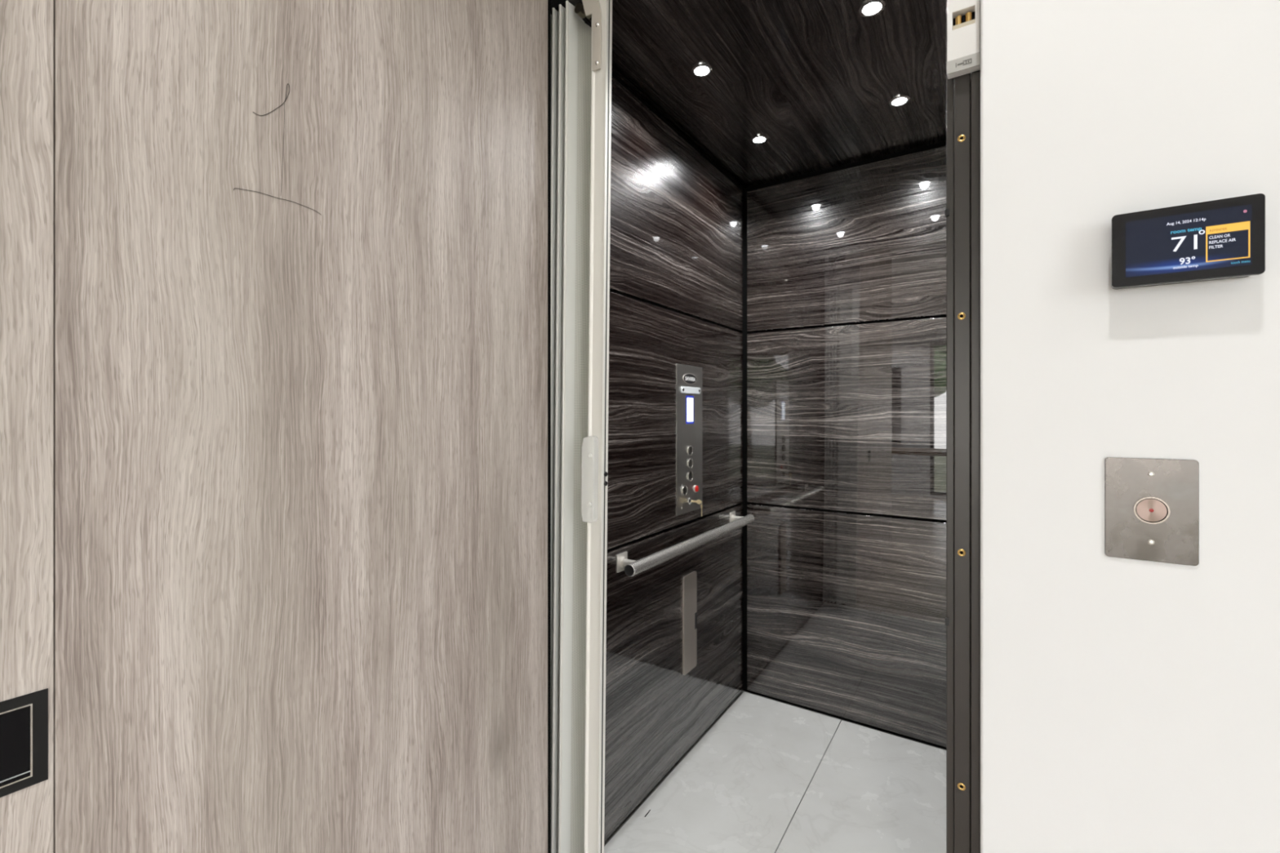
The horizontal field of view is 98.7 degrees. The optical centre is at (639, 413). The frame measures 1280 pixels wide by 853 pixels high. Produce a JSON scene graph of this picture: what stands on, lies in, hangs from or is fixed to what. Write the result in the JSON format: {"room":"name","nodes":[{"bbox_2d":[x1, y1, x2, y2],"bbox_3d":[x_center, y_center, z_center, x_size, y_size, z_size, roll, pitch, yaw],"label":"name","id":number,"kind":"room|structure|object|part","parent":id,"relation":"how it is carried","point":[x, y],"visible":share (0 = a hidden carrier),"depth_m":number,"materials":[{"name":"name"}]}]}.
{"room":"elevator lobby","nodes":[
{"label":"elevator lobby","id":0,"kind":"room"},
{"bbox_2d":[607,72,742,551],"bbox_3d":[0.060,0.108,1.854,0.048,2.310,1.460,0,0,33],"label":"wall","id":1,"kind":"structure","parent":0,"point":[615,77],"depth_m":1.88,"materials":[{"name":"black"}]},
{"bbox_2d":[604,504,742,841],"bbox_3d":[0.105,0.798,1.869,0.012,0.806,1.234,0,0,33],"label":"panel","id":2,"kind":"object","parent":1,"relation":"attached to","point":[655,713],"visible":0.69,"depth_m":1.81,"materials":[{"name":"brown wood"}]},
{"bbox_2d":[616,511,754,576],"bbox_3d":[0.193,0.434,1.914,0.086,0.052,0.900,0,0,33],"label":"handrail","id":3,"kind":"object","parent":2,"relation":"attached to","point":[631,567],"visible":1,"depth_m":1.73,"materials":[{"name":"silver metal"}]},
{"bbox_3d":[-0.052,0.434,1.610,0.004,0.052,0.052,0,0,33],"label":"mount plate","id":4,"kind":"part","parent":3,"relation":"part of","materials":[{"name":"silver metal"}]},
{"bbox_3d":[0.385,0.434,2.287,0.004,0.052,0.052,0,0,33],"label":"mount plate","id":5,"kind":"part","parent":3,"relation":"part of","materials":[{"name":"silver metal"}]},
{"bbox_2d":[682,570,697,675],"bbox_3d":[0.178,0.745,1.964,0.007,0.346,0.098,0,0,33],"label":"cover","id":6,"kind":"object","parent":2,"relation":"attached to","point":[690,580],"visible":1,"depth_m":1.95,"materials":[{"name":"beige metal"}]},
{"bbox_2d":[607,291,742,549],"bbox_3d":[0.105,0.018,1.869,0.012,0.732,1.234,0,0,33],"label":"panel","id":7,"kind":"object","parent":1,"relation":"attached to","point":[647,341],"visible":0.56,"depth_m":1.80,"materials":[{"name":"brown wood"}]},
{"bbox_2d":[675,364,702,515],"bbox_3d":[0.182,0.090,1.965,0.014,0.522,0.196,0,0,33],"label":"control panel","id":8,"kind":"object","parent":7,"relation":"attached to","point":[689,379],"visible":0.98,"depth_m":1.95,"materials":[{"name":"metal"}]},
{"bbox_2d":[680,386,700,394],"bbox_3d":[0.182,-0.083,1.963,0.006,0.024,0.147,0,0,33],"label":"light","id":9,"kind":"object","parent":8,"relation":"attached to","point":[684,389],"depth_m":1.96,"materials":[{"name":"white plastic"}]},
{"bbox_2d":[688,497,693,504],"bbox_3d":[0.182,0.312,1.960,0.009,0.027,0.027,0,0,33],"label":"switch","id":10,"kind":"object","parent":8,"relation":"attached to","point":[690,499],"depth_m":1.95,"materials":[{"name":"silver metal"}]},
{"bbox_2d":[692,499,702,516],"bbox_3d":[0.203,0.334,1.948,0.038,0.061,0.020,0,0,4],"label":"key","id":11,"kind":"object","parent":8,"relation":"hanging from","point":[698,501],"visible":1,"depth_m":1.95,"materials":[{"name":"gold metal"}]},
{"bbox_2d":[609,75,742,331],"bbox_3d":[0.105,-0.661,1.869,0.012,0.608,1.234,0,0,33],"label":"panel","id":12,"kind":"object","parent":1,"relation":"attached to","point":[676,223],"visible":0.56,"depth_m":1.86,"materials":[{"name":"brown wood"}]},
{"bbox_2d":[551,0,946,188],"bbox_3d":[0.480,-1.017,1.627,0.904,0.060,1.291,0,0,33],"label":"ceiling","id":13,"kind":"structure","parent":0,"point":[819,78],"depth_m":1.60,"materials":[{"name":"laminate"}]},
{"bbox_2d":[691,62,713,76],"bbox_3d":[0.177,-0.984,1.575,0.062,0.007,0.062,0,0,33],"label":"recessed light","id":14,"kind":"object","parent":13,"relation":"in","point":[702,68],"visible":1,"depth_m":1.57,"materials":[{"name":"silver metal"}]},
{"bbox_2d":[750,133,768,143],"bbox_3d":[0.428,-0.984,1.971,0.062,0.007,0.062,0,0,33],"label":"recessed light","id":15,"kind":"object","parent":13,"relation":"in","point":[760,138],"visible":1,"depth_m":1.97,"materials":[{"name":"silver metal"}]},
{"bbox_2d":[857,0,886,17],"bbox_3d":[0.562,-0.984,1.332,0.062,0.007,0.062,0,0,33],"label":"recessed light","id":16,"kind":"object","parent":13,"relation":"in","point":[868,8],"visible":1,"depth_m":1.33,"materials":[{"name":"silver metal"}]},
{"bbox_2d":[888,93,910,106],"bbox_3d":[0.816,-0.984,1.729,0.062,0.007,0.062,0,0,33],"label":"recessed light","id":17,"kind":"object","parent":13,"relation":"in","point":[900,100],"visible":1,"depth_m":1.72,"materials":[{"name":"silver metal"}]},
{"bbox_2d":[604,690,946,852],"bbox_3d":[0.472,1.239,1.616,0.904,0.048,1.317,0,0,33],"label":"floor","id":18,"kind":"structure","parent":0,"point":[671,770],"depth_m":1.96,"materials":[{"name":"grey tile"}]},
{"bbox_2d":[742,141,946,749],"bbox_3d":[0.843,0.108,2.189,0.904,2.310,0.048,0,0,33],"label":"wall","id":19,"kind":"structure","parent":0,"point":[745,190],"depth_m":2.40,"materials":[{"name":"black"}]},
{"bbox_2d":[746,503,946,746],"bbox_3d":[0.828,0.798,2.163,0.856,0.806,0.012,0,0,33],"label":"panel","id":20,"kind":"object","parent":19,"relation":"attached to","point":[846,612],"visible":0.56,"depth_m":2.16,"materials":[{"name":"brown wood"}]},
{"bbox_2d":[746,317,946,519],"bbox_3d":[0.828,0.018,2.163,0.856,0.732,0.012,0,0,33],"label":"panel","id":21,"kind":"object","parent":19,"relation":"attached to","point":[851,418],"visible":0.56,"depth_m":2.16,"materials":[{"name":"brown wood"}]},
{"bbox_2d":[746,146,946,331],"bbox_3d":[0.828,-0.661,2.163,0.856,0.608,0.012,0,0,33],"label":"panel","id":22,"kind":"object","parent":19,"relation":"attached to","point":[866,242],"visible":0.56,"depth_m":2.16,"materials":[{"name":"brown wood"}]},
{"bbox_2d":[980,0,1279,852],"bbox_3d":[1.504,-0.137,0.117,4.400,2.700,0.130,0,0,33],"label":"wall","id":23,"kind":"structure","parent":0,"point":[1127,705],"depth_m":0.65,"materials":[{"name":"white paint"}]},
{"bbox_2d":[547,0,551,852],"bbox_3d":[-0.236,0.093,1.204,0.096,2.240,0.012,0,0,33],"label":"trim","id":24,"kind":"structure","parent":23,"relation":"attached to","point":[548,1],"depth_m":1.18,"materials":[{"name":"black"}]},
{"bbox_2d":[551,0,613,14],"bbox_3d":[0.127,-0.938,1.081,0.860,0.022,0.055,0,0,33],"label":"track","id":25,"kind":"object","parent":23,"relation":"attached to","point":[554,3],"visible":0.05,"depth_m":1.25,"materials":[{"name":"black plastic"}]},
{"bbox_2d":[551,0,612,852],"bbox_3d":[-0.140,0.118,1.253,0.188,2.130,0.105,1,0,33],"label":"elevator door","id":26,"kind":"structure","parent":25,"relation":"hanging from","point":[581,53],"depth_m":1.25,"materials":[{"name":"white metal"}]},
{"bbox_3d":[-0.201,0.124,1.303,0.011,2.098,0.069,1,0,33],"label":"fold panel","id":27,"kind":"part","parent":26,"relation":"part of","materials":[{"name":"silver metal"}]},
{"bbox_3d":[-0.184,0.124,1.292,0.011,2.098,0.069,1,0,33],"label":"fold panel","id":28,"kind":"part","parent":26,"relation":"part of","materials":[{"name":"grey metal"}]},
{"bbox_3d":[-0.167,0.124,1.281,0.011,2.098,0.069,1,0,33],"label":"fold panel","id":29,"kind":"part","parent":26,"relation":"part of","materials":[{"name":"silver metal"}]},
{"bbox_3d":[-0.094,0.135,1.198,0.043,2.098,0.023,1,0,33],"label":"leading post","id":30,"kind":"part","parent":26,"relation":"part of","materials":[{"name":"silver metal"}]},
{"bbox_2d":[945,0,980,852],"bbox_3d":[0.468,0.093,0.795,0.043,2.240,0.067,0,0,33],"label":"door frame","id":31,"kind":"structure","parent":23,"relation":"attached to","point":[962,211],"depth_m":0.77,"materials":[{"name":"grey metal"}]},
{"bbox_2d":[946,0,980,79],"bbox_3d":[0.450,-0.600,0.765,0.040,0.250,0.016,0,0,33],"label":"door lock","id":32,"kind":"object","parent":23,"relation":"attached to","point":[963,16],"visible":1,"depth_m":0.76,"materials":[{"name":"white plastic"}]},
{"bbox_2d":[1104,457,1199,565],"bbox_3d":[0.586,0.111,0.631,0.080,0.118,0.004,0,0,33],"label":"plate","id":33,"kind":"object","parent":23,"relation":"attached to","point":[1152,505],"visible":1,"depth_m":0.63,"materials":[{"name":"metal"}]},
{"bbox_2d":[1111,193,1265,289],"bbox_3d":[0.600,-0.186,0.609,0.121,0.084,0.026,0,0,33],"label":"thermostat","id":34,"kind":"object","parent":23,"relation":"attached to","point":[1220,239],"visible":1,"depth_m":0.60,"materials":[{"name":"black plastic"}]},
{"bbox_3d":[0.621,-0.181,0.580,0.033,0.038,0.001,0,0,33],"label":"alert frame","id":35,"kind":"part","parent":34,"relation":"part of","materials":[{"name":"yellow"}]},
{"bbox_3d":[-1.731,-0.137,1.026,2.378,2.700,1.845,0,0,33],"label":"wall","id":36,"kind":"structure","parent":0,"visible":0},
{"bbox_2d":[0,0,53,852],"bbox_3d":[-0.908,-0.136,0.084,0.023,2.698,1.135,0,0,33],"label":"wood panel","id":37,"kind":"object","parent":36,"relation":"attached to","point":[26,26],"depth_m":0.54,"materials":[{"name":"grey wood"}]},
{"bbox_3d":[-0.619,0.322,0.514,0.003,0.091,0.091,0,0,33],"label":"flush pull","id":38,"kind":"part","parent":37,"relation":"part of","materials":[{"name":"black metal"}]},
{"bbox_2d":[53,0,547,852],"bbox_3d":[-0.403,-0.136,0.869,0.020,2.698,0.731,0,0,33],"label":"wood panel","id":39,"kind":"object","parent":36,"relation":"attached to","point":[300,453],"visible":1,"depth_m":0.75,"materials":[{"name":"grey wood"}]},
{"bbox_2d":[252,83,289,115],"bbox_3d":[-0.484,-0.415,0.723,0.001,0.059,0.044,0,0,33],"label":"strand","id":40,"kind":"object","parent":39,"relation":"attached to","point":[287,83],"visible":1,"depth_m":0.74,"materials":[{"name":"brown"}]},
{"bbox_2d":[233,188,320,214],"bbox_3d":[-0.479,-0.283,0.731,0.001,0.009,0.107,0,0,33],"label":"strand","id":41,"kind":"object","parent":39,"relation":"attached to","point":[233,188],"visible":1,"depth_m":0.73,"materials":[{"name":"brown"}]}
]}

